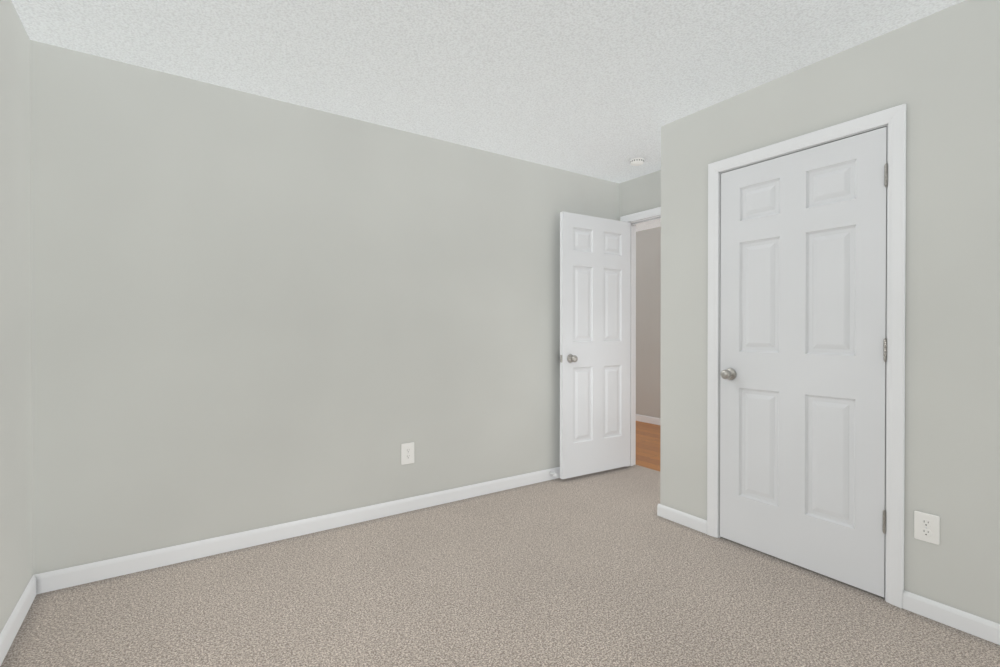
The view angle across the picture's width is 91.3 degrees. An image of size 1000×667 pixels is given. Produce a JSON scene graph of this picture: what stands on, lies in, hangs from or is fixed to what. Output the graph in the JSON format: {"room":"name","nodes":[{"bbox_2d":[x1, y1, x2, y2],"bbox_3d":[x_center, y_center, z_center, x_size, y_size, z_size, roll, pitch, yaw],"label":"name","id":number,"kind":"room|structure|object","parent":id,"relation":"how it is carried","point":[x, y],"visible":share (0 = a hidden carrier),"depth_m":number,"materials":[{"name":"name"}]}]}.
{"room":"empty bedroom","nodes":[
{"label":"empty bedroom","id":0,"kind":"room"},
{"bbox_2d":[0,0,32,632],"bbox_3d":[-1.099,-0.060,0.630,0.110,2.440,3.820,0,0,-34],"label":"wall","id":1,"kind":"structure","parent":0,"point":[16,521],"depth_m":1.92,"materials":[{"name":"grey paint"}]},
{"bbox_2d":[0,575,36,665],"bbox_3d":[-1.048,1.118,0.671,0.013,0.085,3.600,0,0,-34],"label":"baseboard","id":2,"kind":"structure","parent":1,"relation":"attached to","point":[8,633],"depth_m":1.89,"materials":[{"name":"white wood"}]},
{"bbox_2d":[30,40,618,574],"bbox_3d":[-0.499,-0.076,3.276,3.850,2.440,0.110,0,0,-34],"label":"wall","id":3,"kind":"structure","parent":0,"point":[252,312],"depth_m":2.67,"materials":[{"name":"grey paint"}]},
{"bbox_2d":[34,467,559,593],"bbox_3d":[-0.494,1.102,3.178,3.740,0.085,0.070,0,0,-34],"label":"baseboard","id":4,"kind":"structure","parent":3,"relation":"attached to","point":[49,581],"depth_m":2.66,"materials":[{"name":"white wood"}]},
{"bbox_2d":[401,442,413,464],"bbox_3d":[-0.592,0.773,3.146,0.089,0.135,0.008,0,0,-34],"label":"outlet","id":5,"kind":"object","parent":3,"relation":"attached to","point":[407,453],"visible":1,"depth_m":3.14,"materials":[{"name":"white plastic"}]},
{"bbox_2d":[11,0,964,231],"bbox_3d":[0.495,-1.326,3.271,5.720,0.060,6.420,0,0,-34],"label":"ceiling","id":6,"kind":"structure","parent":0,"point":[604,89],"depth_m":2.25,"materials":[{"name":"white paint"}]},
{"bbox_2d":[630,158,643,165],"bbox_3d":[1.026,-1.281,3.656,0.104,0.035,0.104,0,0,-34],"label":"smoke detector","id":7,"kind":"object","parent":6,"relation":"attached to","point":[636,161],"visible":1,"depth_m":3.62,"materials":[{"name":"white plastic"}]},
{"bbox_2d":[0,465,999,666],"bbox_3d":[0.495,1.184,1.716,3.960,0.060,3.820,0,0,-34],"label":"floor","id":8,"kind":"structure","parent":0,"point":[608,568],"depth_m":2.08,"materials":[{"name":"beige carpet"}]},
{"bbox_2d":[619,170,660,220],"bbox_3d":[1.382,-0.079,3.834,0.110,2.440,1.074,0,0,-34],"label":"wall","id":9,"kind":"structure","parent":0,"point":[640,194],"depth_m":4.05,"materials":[{"name":"grey paint"}]},
{"bbox_2d":[620,207,660,466],"bbox_3d":[1.346,0.068,3.887,0.144,2.144,0.898,0,0,-34],"label":"door frame","id":10,"kind":"structure","parent":9,"relation":"attached to","point":[635,219],"depth_m":4.20,"materials":[{"name":"white wood"}]},
{"bbox_2d":[560,211,630,478],"bbox_3d":[0.781,0.091,3.963,0.745,2.053,0.169,0,0,-34],"label":"entry door","id":11,"kind":"structure","parent":10,"relation":"attached to","point":[595,296],"depth_m":3.92,"materials":[{"name":"white wood"}]},
{"bbox_2d":[636,421,659,470],"bbox_3d":[1.855,1.165,4.810,1.760,0.060,5.420,0,0,-34],"label":"floor","id":12,"kind":"structure","parent":0,"point":[647,445],"depth_m":4.95,"materials":[{"name":"brown wood"}]},
{"bbox_2d":[636,227,660,417],"bbox_3d":[2.538,-0.088,5.265,0.110,2.440,5.420,0,0,-34],"label":"wall","id":13,"kind":"structure","parent":0,"point":[648,322],"depth_m":6.15,"materials":[{"name":"beige paint"}]},
{"bbox_2d":[636,414,659,424],"bbox_3d":[2.488,1.089,5.238,0.013,0.085,5.200,0,0,-34],"label":"baseboard","id":14,"kind":"structure","parent":13,"relation":"attached to","point":[648,419],"depth_m":6.13,"materials":[{"name":"white wood"}]},
{"bbox_2d":[660,0,999,623],"bbox_3d":[1.792,-0.068,2.005,0.110,2.440,2.636,0,0,-34],"label":"wall","id":15,"kind":"structure","parent":0,"point":[937,74],"depth_m":1.99,"materials":[{"name":"grey paint"}]},
{"bbox_2d":[720,127,887,596],"bbox_3d":[1.463,0.124,2.427,0.169,2.030,0.771,0,0,-34],"label":"closet door","id":16,"kind":"structure","parent":15,"relation":"in","point":[803,295],"depth_m":2.36,"materials":[{"name":"white wood"}]},
{"bbox_2d":[707,104,905,607],"bbox_3d":[1.484,0.095,2.446,0.127,2.109,0.898,0,0,-34],"label":"trim","id":17,"kind":"structure","parent":15,"relation":"attached to","point":[893,120],"depth_m":2.09,"materials":[{"name":"white wood"}]},
{"bbox_2d":[657,504,999,644],"bbox_3d":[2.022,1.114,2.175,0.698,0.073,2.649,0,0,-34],"label":"baseboard","id":18,"kind":"structure","parent":15,"relation":"attached to","point":[977,626],"depth_m":1.96,"materials":[{"name":"white wood"}]},
{"bbox_2d":[914,511,939,544],"bbox_3d":[1.735,0.790,1.988,0.008,0.115,0.080,0,0,-34],"label":"outlet","id":19,"kind":"object","parent":15,"relation":"attached to","point":[926,527],"visible":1,"depth_m":1.98,"materials":[{"name":"white plastic"}]}
]}

